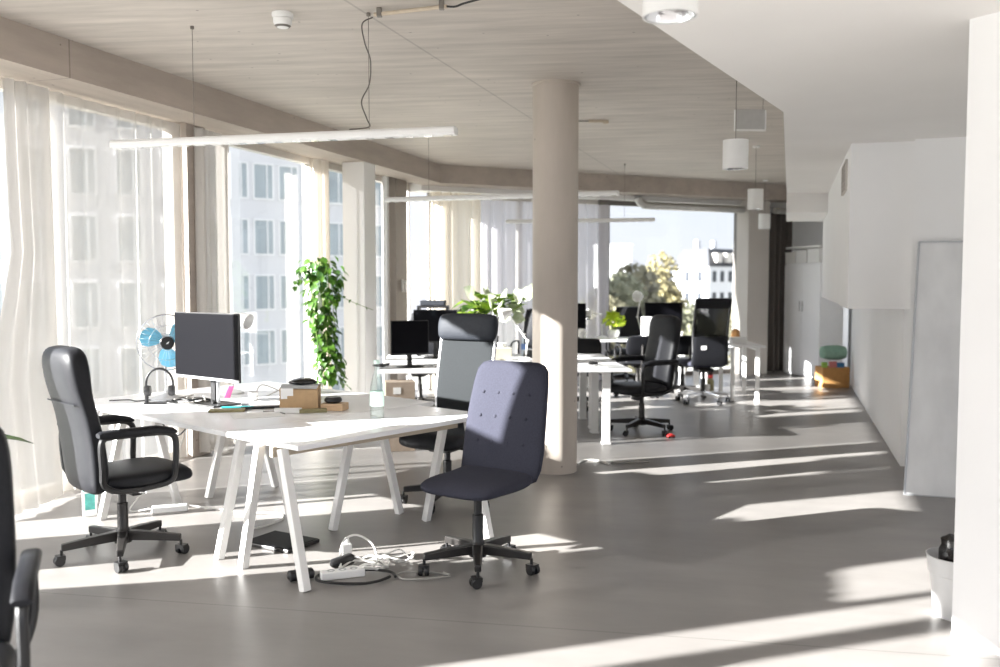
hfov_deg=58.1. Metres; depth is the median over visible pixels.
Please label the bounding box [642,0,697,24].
pendant spotlight
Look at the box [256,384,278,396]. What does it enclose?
cable
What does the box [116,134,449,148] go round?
diffuser
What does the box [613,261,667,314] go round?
tree
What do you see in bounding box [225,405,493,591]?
desk
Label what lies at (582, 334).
cup
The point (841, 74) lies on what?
ceiling
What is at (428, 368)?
desk
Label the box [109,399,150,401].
cable
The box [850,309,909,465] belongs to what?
wall
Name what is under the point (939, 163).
wall
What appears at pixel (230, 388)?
sticky note
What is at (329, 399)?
speaker
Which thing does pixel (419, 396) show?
office chair
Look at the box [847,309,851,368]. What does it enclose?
wall
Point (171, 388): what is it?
ear cup
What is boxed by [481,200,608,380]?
curtain
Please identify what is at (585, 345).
office chair
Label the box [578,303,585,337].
monitor
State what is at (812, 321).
tall cabinet
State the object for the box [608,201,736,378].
window
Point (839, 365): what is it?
book
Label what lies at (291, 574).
power adapter
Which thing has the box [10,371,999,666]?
floor
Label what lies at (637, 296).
desk lamp
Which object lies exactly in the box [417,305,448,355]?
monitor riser
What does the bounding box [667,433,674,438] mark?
toy car
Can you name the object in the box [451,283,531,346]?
potted plant
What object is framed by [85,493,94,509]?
print
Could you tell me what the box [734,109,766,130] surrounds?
sign
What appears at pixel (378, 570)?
cable
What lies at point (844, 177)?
air vent
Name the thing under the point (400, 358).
desk
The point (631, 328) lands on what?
office chair
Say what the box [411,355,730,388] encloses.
ground
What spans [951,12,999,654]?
column
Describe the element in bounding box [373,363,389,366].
cable
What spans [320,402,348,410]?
wooden box
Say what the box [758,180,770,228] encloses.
pendant spotlight
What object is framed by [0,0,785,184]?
ceiling
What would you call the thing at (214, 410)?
booklet
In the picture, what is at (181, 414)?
desk
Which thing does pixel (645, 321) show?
binder
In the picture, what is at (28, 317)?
curtain
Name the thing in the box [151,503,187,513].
power strip
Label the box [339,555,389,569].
cable
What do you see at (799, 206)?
wall
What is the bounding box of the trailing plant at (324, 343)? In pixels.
[292,256,372,390]
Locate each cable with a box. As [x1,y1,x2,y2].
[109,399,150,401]
[129,430,185,511]
[166,397,213,403]
[174,394,208,402]
[189,505,283,528]
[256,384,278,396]
[315,569,396,584]
[339,534,377,566]
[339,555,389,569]
[349,17,372,129]
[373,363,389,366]
[375,549,415,562]
[396,571,450,579]
[577,459,608,464]
[611,461,648,463]
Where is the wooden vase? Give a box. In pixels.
[731,329,739,336]
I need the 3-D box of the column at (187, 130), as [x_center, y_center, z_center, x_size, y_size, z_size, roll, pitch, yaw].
[-2.777,-0.372,8.018,0.220,2.930,0.260,1,4,18]
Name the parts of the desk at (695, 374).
leg, leg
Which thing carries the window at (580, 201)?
on the floor
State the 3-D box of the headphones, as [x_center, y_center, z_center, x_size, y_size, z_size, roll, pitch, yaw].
[-2.301,0.353,6.081,0.198,0.248,0.076,0,3,-8]
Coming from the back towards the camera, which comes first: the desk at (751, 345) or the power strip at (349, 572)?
the desk at (751, 345)
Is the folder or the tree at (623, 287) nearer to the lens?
the folder
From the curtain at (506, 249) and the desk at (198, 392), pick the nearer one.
the desk at (198, 392)
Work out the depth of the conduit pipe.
5.12 m
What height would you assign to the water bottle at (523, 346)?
0.250 m
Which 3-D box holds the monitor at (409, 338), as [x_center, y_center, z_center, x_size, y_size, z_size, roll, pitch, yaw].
[-0.870,0.099,8.681,0.375,0.450,0.196,-1,4,-20]
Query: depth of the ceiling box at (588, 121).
8.83 m
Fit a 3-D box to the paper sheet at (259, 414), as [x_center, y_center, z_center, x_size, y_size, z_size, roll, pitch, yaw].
[-1.500,0.505,5.559,0.300,0.003,0.210,-1,4,-24]
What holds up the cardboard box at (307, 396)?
on the desk at (358, 402)
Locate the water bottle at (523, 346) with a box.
[521,333,527,355]
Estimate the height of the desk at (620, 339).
0.730 m
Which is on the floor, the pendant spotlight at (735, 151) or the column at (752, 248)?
the column at (752, 248)
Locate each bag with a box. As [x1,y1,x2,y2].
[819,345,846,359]
[938,533,953,561]
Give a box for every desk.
[94,381,284,502]
[97,397,331,558]
[205,388,433,530]
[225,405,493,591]
[377,362,437,379]
[384,355,438,378]
[508,354,615,428]
[519,361,631,444]
[586,337,641,387]
[673,355,706,386]
[719,341,765,400]
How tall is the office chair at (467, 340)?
1.324 m
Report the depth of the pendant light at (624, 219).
12.22 m
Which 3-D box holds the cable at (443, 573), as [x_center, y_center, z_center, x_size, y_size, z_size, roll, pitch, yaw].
[-0.405,1.274,4.737,0.291,0.016,0.128,0,3,0]
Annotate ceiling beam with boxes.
[0,16,440,184]
[426,164,786,202]
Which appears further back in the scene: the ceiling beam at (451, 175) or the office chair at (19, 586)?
the ceiling beam at (451, 175)
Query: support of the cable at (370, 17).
hanging from the conduit pipe
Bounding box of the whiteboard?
[903,241,962,497]
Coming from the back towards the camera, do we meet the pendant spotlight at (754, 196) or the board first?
the board
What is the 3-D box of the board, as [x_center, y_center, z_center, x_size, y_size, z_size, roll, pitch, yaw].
[5.076,-1.403,14.633,0.360,0.035,1.000,-1,3,-12]
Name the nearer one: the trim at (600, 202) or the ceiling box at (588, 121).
the ceiling box at (588, 121)
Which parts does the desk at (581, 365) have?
leg, leg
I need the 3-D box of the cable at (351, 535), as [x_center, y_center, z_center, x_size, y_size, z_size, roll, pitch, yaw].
[-0.768,1.187,4.926,0.219,0.166,0.096,2,4,28]
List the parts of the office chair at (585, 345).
backrest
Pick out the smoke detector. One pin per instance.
(282, 19)
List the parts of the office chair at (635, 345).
armrest, seat, backrest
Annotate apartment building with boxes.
[0,92,242,384]
[239,149,382,390]
[610,244,632,276]
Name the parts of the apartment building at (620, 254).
pane, pane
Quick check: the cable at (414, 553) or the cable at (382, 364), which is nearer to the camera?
the cable at (414, 553)
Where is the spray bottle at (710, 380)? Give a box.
[707,374,713,390]
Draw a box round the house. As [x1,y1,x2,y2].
[672,240,732,354]
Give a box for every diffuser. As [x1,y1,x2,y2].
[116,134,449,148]
[397,195,614,201]
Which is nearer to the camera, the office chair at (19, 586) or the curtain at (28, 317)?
the office chair at (19, 586)
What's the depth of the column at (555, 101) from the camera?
7.19 m
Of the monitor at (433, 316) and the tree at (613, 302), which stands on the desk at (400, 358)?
the monitor at (433, 316)
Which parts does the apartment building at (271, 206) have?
pane, pane, pane, pane, pane, pane, pane, pane, pane, pane, pane, pane, pane, pane, pane, pane, pane, pane, pane, pane, pane, pane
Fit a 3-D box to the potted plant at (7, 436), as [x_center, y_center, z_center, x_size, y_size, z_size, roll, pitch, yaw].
[-2.506,0.805,4.228,0.508,1.021,0.433,2,4,35]
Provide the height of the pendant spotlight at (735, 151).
0.735 m
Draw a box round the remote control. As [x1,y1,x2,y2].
[274,408,301,412]
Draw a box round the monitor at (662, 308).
[645,302,682,324]
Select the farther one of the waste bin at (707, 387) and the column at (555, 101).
the waste bin at (707, 387)
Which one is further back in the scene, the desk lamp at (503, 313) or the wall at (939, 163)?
the desk lamp at (503, 313)
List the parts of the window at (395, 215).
sash rail, sash, handle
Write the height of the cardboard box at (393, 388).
0.640 m
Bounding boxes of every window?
[0,78,173,122]
[229,144,314,378]
[329,163,409,389]
[427,192,597,389]
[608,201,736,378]
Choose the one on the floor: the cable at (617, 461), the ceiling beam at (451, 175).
the cable at (617, 461)
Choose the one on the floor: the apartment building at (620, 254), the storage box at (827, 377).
the storage box at (827, 377)
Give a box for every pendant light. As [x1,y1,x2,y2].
[109,12,457,148]
[384,137,618,201]
[506,164,654,223]
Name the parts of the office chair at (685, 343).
seat, backrest, leg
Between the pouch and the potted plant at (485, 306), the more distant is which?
the potted plant at (485, 306)
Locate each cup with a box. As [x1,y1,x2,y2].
[144,385,151,395]
[168,385,175,395]
[248,391,257,402]
[580,332,586,337]
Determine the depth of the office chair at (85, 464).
4.91 m
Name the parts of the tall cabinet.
door, door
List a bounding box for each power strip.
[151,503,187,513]
[320,567,364,580]
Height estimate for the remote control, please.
0.030 m
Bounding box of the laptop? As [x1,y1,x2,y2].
[252,530,318,553]
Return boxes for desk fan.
[136,314,182,400]
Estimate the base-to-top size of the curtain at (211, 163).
2.870 m
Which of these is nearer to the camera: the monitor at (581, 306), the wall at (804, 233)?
the monitor at (581, 306)
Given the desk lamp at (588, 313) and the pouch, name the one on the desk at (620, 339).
the desk lamp at (588, 313)
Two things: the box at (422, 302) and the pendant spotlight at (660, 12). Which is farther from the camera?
the box at (422, 302)
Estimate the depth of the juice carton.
5.97 m
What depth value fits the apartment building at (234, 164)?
45.01 m
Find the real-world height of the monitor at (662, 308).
0.520 m
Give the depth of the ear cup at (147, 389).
6.05 m
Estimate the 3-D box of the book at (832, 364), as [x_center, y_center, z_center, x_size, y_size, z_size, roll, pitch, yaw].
[4.880,0.594,13.207,0.110,0.370,0.030,0,3,-2]
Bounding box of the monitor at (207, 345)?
[174,312,240,407]
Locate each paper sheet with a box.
[230,412,283,418]
[599,364,625,367]
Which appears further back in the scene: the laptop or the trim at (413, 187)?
the trim at (413, 187)
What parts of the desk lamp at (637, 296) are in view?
lamp shade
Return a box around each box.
[279,384,320,408]
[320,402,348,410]
[384,379,414,451]
[420,300,445,305]
[495,343,511,360]
[579,120,608,123]
[729,337,746,343]
[785,252,795,263]
[795,250,807,262]
[807,248,822,262]
[815,366,849,387]
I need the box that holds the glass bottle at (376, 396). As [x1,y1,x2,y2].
[370,360,383,418]
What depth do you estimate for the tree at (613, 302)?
46.51 m
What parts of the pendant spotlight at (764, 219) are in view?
lamp shade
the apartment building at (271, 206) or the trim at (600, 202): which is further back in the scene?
the apartment building at (271, 206)
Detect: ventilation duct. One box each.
[634,196,744,212]
[773,208,785,213]
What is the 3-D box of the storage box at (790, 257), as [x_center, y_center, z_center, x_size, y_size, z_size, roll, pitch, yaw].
[4.995,-1.264,15.054,0.335,0.186,0.314,-1,3,-12]
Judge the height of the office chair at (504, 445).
1.103 m
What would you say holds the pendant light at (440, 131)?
hanging from the ceiling at (472, 67)
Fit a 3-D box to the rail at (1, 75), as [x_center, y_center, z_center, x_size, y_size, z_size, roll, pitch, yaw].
[-3.357,-1.826,5.972,0.380,0.210,14.098,1,4,18]
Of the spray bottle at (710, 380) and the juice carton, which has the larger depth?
the spray bottle at (710, 380)
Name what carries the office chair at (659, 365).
on the floor
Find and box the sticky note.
[224,386,233,397]
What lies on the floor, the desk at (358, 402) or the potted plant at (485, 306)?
the desk at (358, 402)
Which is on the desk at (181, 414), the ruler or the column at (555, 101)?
the ruler
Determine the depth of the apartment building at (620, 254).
164.43 m
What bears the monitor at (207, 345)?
on the desk at (181, 414)
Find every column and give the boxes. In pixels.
[178,122,210,457]
[342,161,376,393]
[531,79,579,474]
[735,200,769,374]
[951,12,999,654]
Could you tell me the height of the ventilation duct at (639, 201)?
0.202 m
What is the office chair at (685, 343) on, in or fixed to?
on the floor
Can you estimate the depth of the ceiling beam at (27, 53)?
6.87 m
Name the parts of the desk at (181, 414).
leg, leg, leg, leg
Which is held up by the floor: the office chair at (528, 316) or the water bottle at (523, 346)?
the office chair at (528, 316)
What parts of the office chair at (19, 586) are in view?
seat, backrest, armrest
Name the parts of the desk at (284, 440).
leg, leg, rail, leg, leg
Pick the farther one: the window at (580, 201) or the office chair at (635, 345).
the window at (580, 201)
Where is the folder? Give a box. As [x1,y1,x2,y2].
[241,401,279,408]
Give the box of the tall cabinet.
[783,262,842,377]
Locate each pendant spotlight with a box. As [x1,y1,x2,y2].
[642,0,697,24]
[722,80,748,170]
[747,145,762,209]
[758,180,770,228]
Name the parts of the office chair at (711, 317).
leg, leg, rail, seat, lumbar panel, leg, panel, leg, rail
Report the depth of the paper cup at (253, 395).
6.03 m
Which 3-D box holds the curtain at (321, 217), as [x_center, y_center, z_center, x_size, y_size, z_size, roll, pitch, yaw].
[-1.988,-0.490,10.040,0.095,2.870,0.280,1,4,18]
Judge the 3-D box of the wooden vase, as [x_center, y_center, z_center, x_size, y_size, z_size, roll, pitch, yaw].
[3.240,0.021,12.382,0.120,0.175,0.118,0,3,0]
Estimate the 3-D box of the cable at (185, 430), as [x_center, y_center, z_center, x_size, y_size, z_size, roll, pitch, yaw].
[-2.340,0.855,6.183,0.165,0.689,0.406,3,4,41]
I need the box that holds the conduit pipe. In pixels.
[373,0,478,17]
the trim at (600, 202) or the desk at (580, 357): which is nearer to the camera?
the desk at (580, 357)
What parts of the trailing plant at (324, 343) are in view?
stem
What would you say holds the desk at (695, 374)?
on the floor
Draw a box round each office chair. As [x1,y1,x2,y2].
[0,427,41,666]
[42,345,192,572]
[399,313,498,513]
[408,313,439,405]
[418,360,548,589]
[510,309,531,353]
[577,338,606,411]
[606,307,641,381]
[610,314,680,435]
[613,336,658,398]
[661,335,700,398]
[675,298,731,404]
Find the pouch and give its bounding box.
[288,377,316,384]
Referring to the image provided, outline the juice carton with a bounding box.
[82,491,96,516]
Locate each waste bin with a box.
[699,384,709,390]
[926,547,953,621]
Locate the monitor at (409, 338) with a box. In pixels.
[390,320,428,367]
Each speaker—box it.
[324,395,341,402]
[523,350,531,357]
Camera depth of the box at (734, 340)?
11.95 m
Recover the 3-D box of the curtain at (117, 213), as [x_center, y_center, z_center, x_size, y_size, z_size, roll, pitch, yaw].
[-2.963,-0.319,7.092,0.089,2.870,1.500,1,4,18]
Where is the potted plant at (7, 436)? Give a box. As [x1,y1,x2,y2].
[5,434,33,443]
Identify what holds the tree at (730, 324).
on the ground
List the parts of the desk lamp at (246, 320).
lamp shade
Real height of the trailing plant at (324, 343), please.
1.823 m
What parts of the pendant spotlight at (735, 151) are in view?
lamp shade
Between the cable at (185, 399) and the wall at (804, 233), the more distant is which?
the wall at (804, 233)
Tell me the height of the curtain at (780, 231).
2.670 m
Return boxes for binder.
[641,317,651,335]
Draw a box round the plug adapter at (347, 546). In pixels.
[342,537,351,554]
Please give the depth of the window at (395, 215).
11.81 m
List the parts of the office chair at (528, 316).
armrest, backrest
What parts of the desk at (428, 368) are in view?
leg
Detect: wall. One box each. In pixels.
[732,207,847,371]
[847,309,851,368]
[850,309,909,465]
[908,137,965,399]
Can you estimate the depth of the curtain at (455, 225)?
12.71 m
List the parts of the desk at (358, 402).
leg, leg, leg, leg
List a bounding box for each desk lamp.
[220,312,253,394]
[497,308,531,360]
[586,309,607,337]
[632,291,643,335]
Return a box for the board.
[786,245,822,248]
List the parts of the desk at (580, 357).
leg, leg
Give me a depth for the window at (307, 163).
10.06 m
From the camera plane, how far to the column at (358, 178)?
10.15 m
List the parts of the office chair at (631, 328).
armrest, leg, seat, backrest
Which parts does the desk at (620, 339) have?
leg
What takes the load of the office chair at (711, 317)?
on the floor
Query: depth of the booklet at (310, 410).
5.66 m
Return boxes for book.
[821,362,826,367]
[829,361,836,367]
[837,363,844,367]
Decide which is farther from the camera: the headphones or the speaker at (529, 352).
the speaker at (529, 352)
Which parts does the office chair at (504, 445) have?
leg, leg, seat, leg, leg, backrest, leg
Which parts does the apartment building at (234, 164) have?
pane, pane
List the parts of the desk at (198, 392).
leg, leg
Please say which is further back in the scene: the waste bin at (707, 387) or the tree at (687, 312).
the tree at (687, 312)
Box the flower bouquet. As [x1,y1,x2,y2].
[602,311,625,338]
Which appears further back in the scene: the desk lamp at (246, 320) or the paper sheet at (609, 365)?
the paper sheet at (609, 365)
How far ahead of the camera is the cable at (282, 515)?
6.03 m
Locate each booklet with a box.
[208,408,244,412]
[299,408,326,412]
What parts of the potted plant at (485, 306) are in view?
stem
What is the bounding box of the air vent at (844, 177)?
[841,159,847,195]
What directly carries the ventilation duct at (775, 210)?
attached to the ceiling beam at (451, 175)
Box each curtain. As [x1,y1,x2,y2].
[0,77,62,514]
[49,91,186,491]
[194,128,235,452]
[313,158,331,388]
[431,192,480,389]
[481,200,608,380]
[767,213,792,371]
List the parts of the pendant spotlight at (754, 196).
lamp shade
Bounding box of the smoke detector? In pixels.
[272,10,293,28]
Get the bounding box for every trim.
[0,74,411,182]
[409,183,785,207]
[598,200,609,380]
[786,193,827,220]
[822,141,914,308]
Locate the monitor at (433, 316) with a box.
[413,310,456,357]
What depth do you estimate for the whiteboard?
6.70 m
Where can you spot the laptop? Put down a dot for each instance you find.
(278, 541)
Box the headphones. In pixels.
[144,367,175,404]
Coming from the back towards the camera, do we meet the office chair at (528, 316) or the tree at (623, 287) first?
the tree at (623, 287)
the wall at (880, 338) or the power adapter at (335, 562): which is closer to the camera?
the power adapter at (335, 562)
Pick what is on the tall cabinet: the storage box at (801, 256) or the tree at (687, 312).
the storage box at (801, 256)
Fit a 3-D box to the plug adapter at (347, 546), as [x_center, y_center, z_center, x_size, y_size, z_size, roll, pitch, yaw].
[-0.860,1.206,5.059,0.050,0.122,0.040,-1,3,-17]
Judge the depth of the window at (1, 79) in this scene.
6.51 m
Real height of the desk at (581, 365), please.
0.730 m
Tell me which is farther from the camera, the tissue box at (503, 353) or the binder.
the binder
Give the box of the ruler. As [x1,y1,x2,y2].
[221,406,252,407]
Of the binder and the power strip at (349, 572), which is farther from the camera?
the binder
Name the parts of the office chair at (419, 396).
backrest, leg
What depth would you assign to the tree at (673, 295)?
72.91 m
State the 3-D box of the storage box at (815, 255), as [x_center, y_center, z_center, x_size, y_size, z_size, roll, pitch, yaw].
[5.145,-1.244,14.370,0.335,0.226,0.354,-1,3,-12]
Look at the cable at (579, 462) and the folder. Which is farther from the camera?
the cable at (579, 462)
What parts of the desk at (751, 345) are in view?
leg, leg, leg, leg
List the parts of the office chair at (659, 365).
leg, armrest, leg, seat, leg, leg, armrest, backrest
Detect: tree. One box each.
[609,272,647,316]
[609,295,635,373]
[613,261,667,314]
[646,251,687,334]
[678,299,694,370]
[724,307,731,366]
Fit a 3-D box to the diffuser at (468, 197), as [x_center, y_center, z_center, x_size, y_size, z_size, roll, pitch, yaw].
[-0.029,-1.392,9.310,2.471,0.004,0.050,1,3,17]
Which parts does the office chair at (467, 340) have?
leg, seat, rail, backrest, rail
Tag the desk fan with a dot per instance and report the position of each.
(150, 336)
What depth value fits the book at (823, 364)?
13.16 m
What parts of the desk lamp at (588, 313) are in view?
lamp shade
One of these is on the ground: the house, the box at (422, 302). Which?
the house
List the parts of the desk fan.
blade, blade, blade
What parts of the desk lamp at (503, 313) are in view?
lamp shade, arm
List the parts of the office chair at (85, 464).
backrest, leg, armrest, leg, leg, armrest, leg, seat, leg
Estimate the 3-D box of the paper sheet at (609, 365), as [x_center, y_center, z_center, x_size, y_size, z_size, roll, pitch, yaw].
[1.080,0.318,8.753,0.210,0.004,0.300,-1,4,-20]
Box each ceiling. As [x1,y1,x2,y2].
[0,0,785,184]
[618,0,999,192]
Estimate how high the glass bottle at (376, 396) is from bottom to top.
0.353 m
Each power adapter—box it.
[287,567,314,581]
[330,553,355,568]
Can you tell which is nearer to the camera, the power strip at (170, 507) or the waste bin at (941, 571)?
the waste bin at (941, 571)
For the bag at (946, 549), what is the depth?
4.17 m

